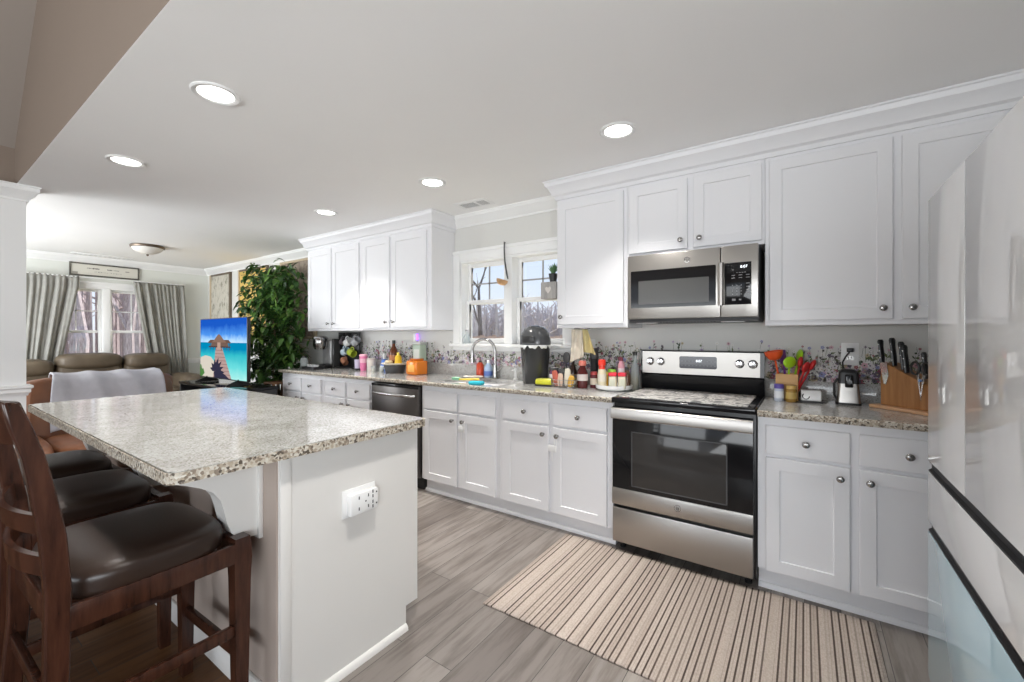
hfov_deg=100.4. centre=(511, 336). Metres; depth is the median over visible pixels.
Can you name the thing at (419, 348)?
tin canister
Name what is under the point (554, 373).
packet
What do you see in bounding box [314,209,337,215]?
recessed light
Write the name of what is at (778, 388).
jar
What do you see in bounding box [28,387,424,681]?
kitchen island
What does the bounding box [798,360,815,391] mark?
spatula
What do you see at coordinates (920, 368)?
scissors
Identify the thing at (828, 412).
countertop
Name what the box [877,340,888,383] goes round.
kitchen knife
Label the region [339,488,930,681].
floor
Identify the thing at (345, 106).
ceiling
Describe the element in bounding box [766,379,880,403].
backsplash
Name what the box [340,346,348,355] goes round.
mug
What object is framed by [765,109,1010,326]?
upper cabinet
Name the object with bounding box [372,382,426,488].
dishwasher
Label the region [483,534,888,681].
kitchen rug
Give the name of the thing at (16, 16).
ceiling
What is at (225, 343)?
television
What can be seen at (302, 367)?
tray
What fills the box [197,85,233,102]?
diffuser
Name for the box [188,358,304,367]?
trim
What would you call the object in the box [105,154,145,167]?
recessed light
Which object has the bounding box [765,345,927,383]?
sticker
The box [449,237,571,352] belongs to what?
window
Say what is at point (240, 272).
wall panel
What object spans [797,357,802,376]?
serving spoon
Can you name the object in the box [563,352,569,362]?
bowl
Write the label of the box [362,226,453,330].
upper cabinet
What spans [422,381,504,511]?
base cabinet
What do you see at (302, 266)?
wall panel
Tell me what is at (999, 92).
crown molding
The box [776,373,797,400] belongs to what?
utensil crock
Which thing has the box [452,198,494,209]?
ceiling vent
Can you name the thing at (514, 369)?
soap dispenser
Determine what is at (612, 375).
spice jar
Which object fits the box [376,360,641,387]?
backsplash
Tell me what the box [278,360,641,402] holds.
countertop
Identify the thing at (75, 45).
wall header
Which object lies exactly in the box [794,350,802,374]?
serving spoon
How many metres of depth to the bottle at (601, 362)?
2.96 m
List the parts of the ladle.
handle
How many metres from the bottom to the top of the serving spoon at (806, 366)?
0.215 m
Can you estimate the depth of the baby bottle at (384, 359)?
4.49 m
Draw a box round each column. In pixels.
[0,198,25,448]
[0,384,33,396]
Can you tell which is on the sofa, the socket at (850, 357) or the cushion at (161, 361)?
the cushion at (161, 361)
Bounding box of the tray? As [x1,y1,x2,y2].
[301,366,323,369]
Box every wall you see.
[0,145,14,182]
[26,258,207,373]
[208,210,927,396]
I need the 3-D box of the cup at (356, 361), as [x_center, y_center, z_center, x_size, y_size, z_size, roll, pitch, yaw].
[-1.683,0.314,4.671,0.080,0.115,0.079,0,0,34]
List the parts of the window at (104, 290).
sash, sash, casing, sash, sash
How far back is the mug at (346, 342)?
4.90 m
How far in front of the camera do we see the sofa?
5.82 m
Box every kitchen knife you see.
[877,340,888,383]
[889,338,896,365]
[898,342,904,369]
[901,345,909,372]
[921,352,927,378]
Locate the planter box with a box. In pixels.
[541,281,556,299]
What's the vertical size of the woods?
11.574 m
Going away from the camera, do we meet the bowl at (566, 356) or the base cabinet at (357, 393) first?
the bowl at (566, 356)
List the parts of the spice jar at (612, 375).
lid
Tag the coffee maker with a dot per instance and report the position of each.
(331, 348)
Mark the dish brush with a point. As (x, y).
(453, 378)
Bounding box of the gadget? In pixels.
[798,389,823,403]
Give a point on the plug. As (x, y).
(415, 335)
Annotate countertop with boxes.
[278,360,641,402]
[757,379,927,431]
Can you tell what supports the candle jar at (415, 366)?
on the countertop at (436, 372)
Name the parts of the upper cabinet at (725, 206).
door, rail, door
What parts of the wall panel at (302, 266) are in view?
frame rail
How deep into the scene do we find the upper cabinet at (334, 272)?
4.70 m
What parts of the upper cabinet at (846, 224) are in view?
door, rail, knob, knob, door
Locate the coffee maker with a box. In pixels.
[312,336,339,367]
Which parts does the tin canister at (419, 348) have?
lid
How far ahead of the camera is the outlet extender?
1.65 m
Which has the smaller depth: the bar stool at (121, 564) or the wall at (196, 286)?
the bar stool at (121, 564)
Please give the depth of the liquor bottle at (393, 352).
4.38 m
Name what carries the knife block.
on the countertop at (828, 412)
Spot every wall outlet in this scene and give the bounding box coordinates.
[587,339,594,353]
[841,343,858,364]
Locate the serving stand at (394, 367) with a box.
[381,362,405,372]
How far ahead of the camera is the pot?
3.41 m
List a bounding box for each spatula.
[780,350,785,373]
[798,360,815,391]
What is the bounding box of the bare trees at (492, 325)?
[473,294,561,338]
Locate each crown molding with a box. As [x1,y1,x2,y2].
[26,248,308,275]
[298,208,456,251]
[455,195,556,228]
[542,68,1023,201]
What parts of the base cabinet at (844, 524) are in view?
knob, drawer, door, knob, shoe moulding, knob, drawer, door, knob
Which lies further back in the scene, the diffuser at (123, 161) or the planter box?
the planter box
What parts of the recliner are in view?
arm, seat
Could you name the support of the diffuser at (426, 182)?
attached to the recessed light at (431, 182)
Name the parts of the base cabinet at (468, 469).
drawer, door, shoe moulding, drawer, door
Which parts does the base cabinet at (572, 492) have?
drawer, door, shoe moulding, drawer, door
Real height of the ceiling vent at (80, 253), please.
0.014 m
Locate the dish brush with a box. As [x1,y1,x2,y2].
[452,377,478,379]
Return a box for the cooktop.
[612,387,764,414]
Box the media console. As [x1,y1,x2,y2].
[179,379,277,394]
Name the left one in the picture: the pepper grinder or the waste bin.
the waste bin
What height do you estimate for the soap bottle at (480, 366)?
0.180 m
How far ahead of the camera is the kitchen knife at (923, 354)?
2.06 m
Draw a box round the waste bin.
[519,325,550,383]
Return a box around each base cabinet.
[283,373,323,401]
[324,376,379,409]
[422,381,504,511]
[501,393,617,544]
[758,417,931,634]
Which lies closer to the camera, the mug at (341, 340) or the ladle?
the ladle
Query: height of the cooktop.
0.031 m
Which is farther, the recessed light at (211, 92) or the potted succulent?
the potted succulent
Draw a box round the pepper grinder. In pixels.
[590,348,597,374]
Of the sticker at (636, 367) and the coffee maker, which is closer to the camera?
the sticker at (636, 367)
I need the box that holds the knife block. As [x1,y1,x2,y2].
[869,362,927,415]
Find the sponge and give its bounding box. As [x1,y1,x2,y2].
[468,381,484,384]
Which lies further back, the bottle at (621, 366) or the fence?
the fence
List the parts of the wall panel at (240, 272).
frame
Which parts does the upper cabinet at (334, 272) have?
door, rail, door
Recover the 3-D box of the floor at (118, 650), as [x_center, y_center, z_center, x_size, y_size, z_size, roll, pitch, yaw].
[-3.342,1.311,1.716,9.794,0.050,7.450,0,0,34]
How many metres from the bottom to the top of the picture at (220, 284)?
1.335 m
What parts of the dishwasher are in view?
handle, kick plate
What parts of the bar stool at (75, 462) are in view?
seat frame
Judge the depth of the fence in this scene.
16.80 m
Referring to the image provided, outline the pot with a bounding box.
[549,273,556,281]
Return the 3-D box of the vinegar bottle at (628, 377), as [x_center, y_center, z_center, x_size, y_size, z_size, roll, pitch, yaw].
[0.793,0.285,2.942,0.048,0.140,0.047,0,0,34]
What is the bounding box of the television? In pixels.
[195,317,250,386]
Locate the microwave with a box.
[628,243,763,323]
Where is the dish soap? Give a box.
[484,360,492,377]
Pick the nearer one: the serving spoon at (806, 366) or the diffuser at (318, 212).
the serving spoon at (806, 366)
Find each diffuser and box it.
[111,157,140,165]
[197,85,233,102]
[317,211,333,214]
[423,179,441,185]
[604,125,631,136]
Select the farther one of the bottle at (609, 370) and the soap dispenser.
the soap dispenser
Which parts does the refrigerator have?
door, drawer, drawer, recessed handle, recessed handle, door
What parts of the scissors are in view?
loop handle, blade, blade, loop handle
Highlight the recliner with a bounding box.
[15,373,172,458]
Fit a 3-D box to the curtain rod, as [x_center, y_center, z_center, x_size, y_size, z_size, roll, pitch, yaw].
[-6.005,-0.832,6.131,0.108,0.015,2.160,0,0,34]
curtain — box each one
[26,272,78,363]
[133,282,188,373]
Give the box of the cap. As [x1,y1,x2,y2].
[0,180,41,204]
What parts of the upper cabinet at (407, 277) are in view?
door, rail, door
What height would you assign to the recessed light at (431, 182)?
0.008 m
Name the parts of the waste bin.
dome lid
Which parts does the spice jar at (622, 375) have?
lid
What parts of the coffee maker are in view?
lid, water tank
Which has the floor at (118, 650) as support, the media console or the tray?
the media console
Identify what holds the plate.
on the sink caddy
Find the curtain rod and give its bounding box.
[26,272,184,285]
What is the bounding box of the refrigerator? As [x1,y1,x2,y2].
[928,96,1023,681]
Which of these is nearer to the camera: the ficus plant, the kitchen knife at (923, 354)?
the kitchen knife at (923, 354)
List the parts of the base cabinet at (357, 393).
drawer, door, drawer, door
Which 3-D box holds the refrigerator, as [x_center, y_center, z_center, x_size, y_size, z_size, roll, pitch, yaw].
[1.566,0.396,0.959,0.760,1.780,0.908,0,0,34]
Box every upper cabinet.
[308,241,362,330]
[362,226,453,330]
[557,187,641,328]
[628,159,764,256]
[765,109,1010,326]
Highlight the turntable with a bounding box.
[596,382,632,390]
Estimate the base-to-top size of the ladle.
0.281 m
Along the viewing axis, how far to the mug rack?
4.96 m
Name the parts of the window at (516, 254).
sash, sash, sill, sash, sash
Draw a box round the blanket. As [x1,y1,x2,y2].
[48,367,165,432]
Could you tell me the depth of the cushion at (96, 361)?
5.70 m
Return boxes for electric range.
[611,349,764,583]
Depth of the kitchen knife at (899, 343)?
2.15 m
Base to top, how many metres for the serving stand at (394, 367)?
0.102 m
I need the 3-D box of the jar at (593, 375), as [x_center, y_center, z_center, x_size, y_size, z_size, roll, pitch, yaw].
[0.589,0.314,3.070,0.058,0.115,0.057,0,0,34]
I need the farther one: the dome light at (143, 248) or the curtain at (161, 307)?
the curtain at (161, 307)
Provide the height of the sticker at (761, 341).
0.254 m
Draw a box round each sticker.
[360,340,452,363]
[453,350,576,368]
[577,341,640,372]
[649,339,762,350]
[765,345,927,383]
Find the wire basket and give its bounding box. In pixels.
[551,378,576,388]
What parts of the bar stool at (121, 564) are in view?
rail, post, post, seat frame, seat, leg, leg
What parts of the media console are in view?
panel, panel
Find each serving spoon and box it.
[783,356,795,373]
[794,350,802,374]
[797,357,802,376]
[798,362,809,386]
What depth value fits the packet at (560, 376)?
3.06 m
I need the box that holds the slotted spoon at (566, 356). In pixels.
[563,352,569,367]
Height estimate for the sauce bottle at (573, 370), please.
0.205 m
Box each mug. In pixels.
[339,336,344,344]
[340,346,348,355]
[340,356,348,365]
[343,336,351,346]
[346,347,356,357]
[351,336,360,345]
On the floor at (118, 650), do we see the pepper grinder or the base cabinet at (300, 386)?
the base cabinet at (300, 386)
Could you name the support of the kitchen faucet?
on the countertop at (436, 372)
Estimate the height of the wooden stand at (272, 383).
0.765 m
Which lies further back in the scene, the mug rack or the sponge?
the mug rack
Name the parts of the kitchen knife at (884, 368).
handle, blade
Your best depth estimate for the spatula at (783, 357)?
2.57 m
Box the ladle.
[764,350,782,373]
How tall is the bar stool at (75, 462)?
1.135 m
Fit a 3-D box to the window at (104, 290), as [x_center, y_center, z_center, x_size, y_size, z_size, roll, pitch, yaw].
[-6.007,-0.048,6.308,0.205,1.475,1.350,0,0,34]
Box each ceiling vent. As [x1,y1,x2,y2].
[70,252,132,259]
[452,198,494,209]
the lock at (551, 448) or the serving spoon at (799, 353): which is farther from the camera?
the lock at (551, 448)
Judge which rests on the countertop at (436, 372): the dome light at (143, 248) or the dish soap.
the dish soap
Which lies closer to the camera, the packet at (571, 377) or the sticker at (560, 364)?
the packet at (571, 377)
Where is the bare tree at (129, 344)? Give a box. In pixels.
[112,294,136,354]
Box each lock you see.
[458,422,464,439]
[548,440,556,461]
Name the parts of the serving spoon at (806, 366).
handle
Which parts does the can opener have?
handle, cord, cutter lever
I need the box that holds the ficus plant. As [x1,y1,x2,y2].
[233,258,313,395]
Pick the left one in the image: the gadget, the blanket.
the blanket
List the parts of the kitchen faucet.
spout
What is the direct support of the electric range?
on the floor at (466, 552)
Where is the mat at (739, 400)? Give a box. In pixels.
[619,388,755,406]
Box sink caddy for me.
[442,377,496,382]
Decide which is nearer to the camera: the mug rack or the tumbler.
the tumbler
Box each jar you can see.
[406,358,426,374]
[549,367,558,377]
[590,372,597,387]
[608,372,616,385]
[618,372,626,388]
[774,383,783,400]
[785,385,796,402]
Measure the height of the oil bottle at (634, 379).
0.262 m
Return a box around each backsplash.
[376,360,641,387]
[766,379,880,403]
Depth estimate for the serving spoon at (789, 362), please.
2.47 m
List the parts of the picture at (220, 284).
frame, frame rail, frame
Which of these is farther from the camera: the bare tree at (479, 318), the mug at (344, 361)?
the bare tree at (479, 318)
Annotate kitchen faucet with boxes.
[470,338,502,378]
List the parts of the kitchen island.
skirting, corbel plate, panel, shoe moulding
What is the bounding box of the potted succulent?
[548,263,556,281]
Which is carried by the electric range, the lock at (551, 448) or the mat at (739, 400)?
the mat at (739, 400)
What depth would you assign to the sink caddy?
3.54 m
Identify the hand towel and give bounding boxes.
[570,328,595,362]
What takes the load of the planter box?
attached to the window at (516, 254)
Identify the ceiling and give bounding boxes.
[0,0,36,148]
[18,0,1023,268]
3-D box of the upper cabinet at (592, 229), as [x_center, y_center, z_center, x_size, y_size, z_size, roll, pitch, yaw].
[0.626,-0.586,3.108,0.532,1.055,0.359,0,0,34]
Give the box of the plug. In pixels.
[413,333,417,341]
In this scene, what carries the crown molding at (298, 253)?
attached to the wall at (196, 286)
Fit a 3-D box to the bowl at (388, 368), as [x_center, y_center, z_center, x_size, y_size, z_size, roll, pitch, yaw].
[-1.189,0.331,4.332,0.216,0.082,0.214,0,0,34]
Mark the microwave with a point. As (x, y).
(725, 284)
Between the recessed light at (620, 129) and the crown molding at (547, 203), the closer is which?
the recessed light at (620, 129)
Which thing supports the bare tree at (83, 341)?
on the ground
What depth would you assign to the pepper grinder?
3.17 m
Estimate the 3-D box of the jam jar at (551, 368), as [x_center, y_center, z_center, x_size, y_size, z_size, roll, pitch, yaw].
[0.325,0.308,3.294,0.074,0.128,0.073,0,0,34]
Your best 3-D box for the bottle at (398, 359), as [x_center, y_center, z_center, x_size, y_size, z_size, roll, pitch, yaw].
[-1.138,0.220,4.273,0.076,0.118,0.075,0,0,34]
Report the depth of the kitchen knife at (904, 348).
2.12 m
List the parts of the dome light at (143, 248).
lamp shade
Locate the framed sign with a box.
[69,261,138,279]
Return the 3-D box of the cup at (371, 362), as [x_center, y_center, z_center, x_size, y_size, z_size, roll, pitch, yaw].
[-1.498,0.304,4.544,0.098,0.135,0.097,0,0,34]
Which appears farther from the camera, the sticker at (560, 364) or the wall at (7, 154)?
the sticker at (560, 364)
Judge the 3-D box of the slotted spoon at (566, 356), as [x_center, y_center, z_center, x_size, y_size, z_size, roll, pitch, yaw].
[0.423,0.243,3.305,0.065,0.242,0.019,0,0,34]
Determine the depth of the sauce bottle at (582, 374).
3.03 m
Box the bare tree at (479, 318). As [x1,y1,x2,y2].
[473,267,486,335]
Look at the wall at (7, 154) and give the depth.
3.20 m
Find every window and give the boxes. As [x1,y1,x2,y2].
[68,280,142,352]
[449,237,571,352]
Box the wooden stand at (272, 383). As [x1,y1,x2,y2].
[264,380,282,395]
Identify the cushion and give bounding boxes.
[26,359,53,380]
[54,352,121,372]
[122,353,169,373]
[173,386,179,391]
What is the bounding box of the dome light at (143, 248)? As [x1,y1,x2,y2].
[129,243,164,255]
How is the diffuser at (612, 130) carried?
attached to the recessed light at (620, 129)
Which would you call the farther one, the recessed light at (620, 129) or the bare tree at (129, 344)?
the bare tree at (129, 344)
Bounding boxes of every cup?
[354,359,359,369]
[367,358,375,370]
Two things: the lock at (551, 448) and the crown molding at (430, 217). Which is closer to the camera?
the lock at (551, 448)
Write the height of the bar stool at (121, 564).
1.135 m
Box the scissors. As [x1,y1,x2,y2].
[910,361,927,400]
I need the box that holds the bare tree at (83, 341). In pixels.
[73,291,89,352]
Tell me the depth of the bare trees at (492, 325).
44.28 m
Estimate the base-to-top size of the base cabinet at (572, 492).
0.880 m
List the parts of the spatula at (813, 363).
handle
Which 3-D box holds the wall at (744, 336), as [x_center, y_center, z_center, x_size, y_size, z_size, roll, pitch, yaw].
[-1.216,0.076,4.684,9.944,2.420,0.150,0,0,34]
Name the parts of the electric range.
knob, knob, handle, trim, oven door, drawer, control panel, knob, knob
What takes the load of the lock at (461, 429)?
hanging from the base cabinet at (468, 469)
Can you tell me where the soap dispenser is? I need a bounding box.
[512,368,517,379]
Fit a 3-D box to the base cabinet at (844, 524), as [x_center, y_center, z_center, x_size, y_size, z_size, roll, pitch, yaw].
[1.721,0.846,2.178,0.768,0.880,0.653,0,0,34]
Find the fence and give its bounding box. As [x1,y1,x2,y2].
[473,335,561,338]
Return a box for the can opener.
[833,348,861,405]
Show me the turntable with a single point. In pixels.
(607, 388)
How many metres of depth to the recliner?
3.42 m
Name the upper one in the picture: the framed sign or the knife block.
the framed sign
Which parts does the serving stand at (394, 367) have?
plate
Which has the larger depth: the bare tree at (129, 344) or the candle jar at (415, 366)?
the bare tree at (129, 344)
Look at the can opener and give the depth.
2.30 m
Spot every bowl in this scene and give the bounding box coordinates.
[384,365,405,372]
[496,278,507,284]
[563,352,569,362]
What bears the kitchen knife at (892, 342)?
in the knife block
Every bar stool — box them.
[0,400,251,681]
[0,469,173,666]
[18,450,129,484]
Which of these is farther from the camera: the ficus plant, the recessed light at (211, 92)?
the ficus plant
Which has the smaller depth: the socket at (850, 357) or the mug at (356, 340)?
the socket at (850, 357)
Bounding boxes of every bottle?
[380,354,386,371]
[389,340,397,362]
[395,352,401,362]
[476,357,483,376]
[570,361,576,374]
[577,360,587,388]
[598,359,605,385]
[608,369,615,385]
[618,357,624,376]
[625,367,630,385]
[631,352,638,387]
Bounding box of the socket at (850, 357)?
[846,355,853,359]
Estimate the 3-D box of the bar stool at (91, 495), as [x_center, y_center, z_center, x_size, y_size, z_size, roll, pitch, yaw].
[-1.770,0.719,1.679,0.479,1.135,0.576,0,0,34]
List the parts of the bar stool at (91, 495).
post, seat, seat frame, leg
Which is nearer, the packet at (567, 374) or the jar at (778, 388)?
the jar at (778, 388)
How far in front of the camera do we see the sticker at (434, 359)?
4.51 m
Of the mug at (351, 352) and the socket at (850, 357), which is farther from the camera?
the mug at (351, 352)
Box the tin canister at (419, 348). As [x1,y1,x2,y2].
[412,342,426,359]
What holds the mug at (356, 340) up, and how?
hanging from the mug rack
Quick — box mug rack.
[334,332,359,368]
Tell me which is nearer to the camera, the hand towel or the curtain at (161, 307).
the hand towel
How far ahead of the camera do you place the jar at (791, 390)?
2.39 m
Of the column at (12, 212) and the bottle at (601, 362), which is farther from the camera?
the column at (12, 212)
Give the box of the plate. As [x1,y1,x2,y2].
[463,375,482,378]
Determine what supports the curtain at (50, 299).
hanging from the curtain rod
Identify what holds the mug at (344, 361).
hanging from the mug rack
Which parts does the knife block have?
board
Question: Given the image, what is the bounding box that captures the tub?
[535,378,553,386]
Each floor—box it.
[23,604,229,681]
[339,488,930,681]
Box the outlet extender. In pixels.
[342,481,377,519]
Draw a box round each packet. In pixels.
[552,370,557,385]
[557,373,562,386]
[564,368,570,385]
[568,375,573,386]
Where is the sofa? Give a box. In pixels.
[26,352,202,391]
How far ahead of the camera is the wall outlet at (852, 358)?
2.43 m
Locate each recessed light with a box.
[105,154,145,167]
[189,81,240,105]
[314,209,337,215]
[419,177,445,187]
[599,121,636,139]
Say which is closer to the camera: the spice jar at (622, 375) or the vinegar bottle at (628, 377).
the spice jar at (622, 375)
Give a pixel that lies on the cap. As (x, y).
(8, 190)
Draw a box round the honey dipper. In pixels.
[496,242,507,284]
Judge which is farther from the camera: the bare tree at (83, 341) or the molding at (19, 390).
the bare tree at (83, 341)
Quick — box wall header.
[15,0,169,182]
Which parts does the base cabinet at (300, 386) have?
drawer, door, drawer, door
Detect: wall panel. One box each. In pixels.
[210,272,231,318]
[238,265,268,331]
[280,258,316,338]
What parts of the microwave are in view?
door, handle, control panel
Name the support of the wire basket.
on the countertop at (436, 372)
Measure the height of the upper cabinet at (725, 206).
0.594 m
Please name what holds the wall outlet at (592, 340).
attached to the wall at (744, 336)
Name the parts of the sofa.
arm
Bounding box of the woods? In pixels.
[64,291,145,356]
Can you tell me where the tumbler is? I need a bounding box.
[359,354,367,370]

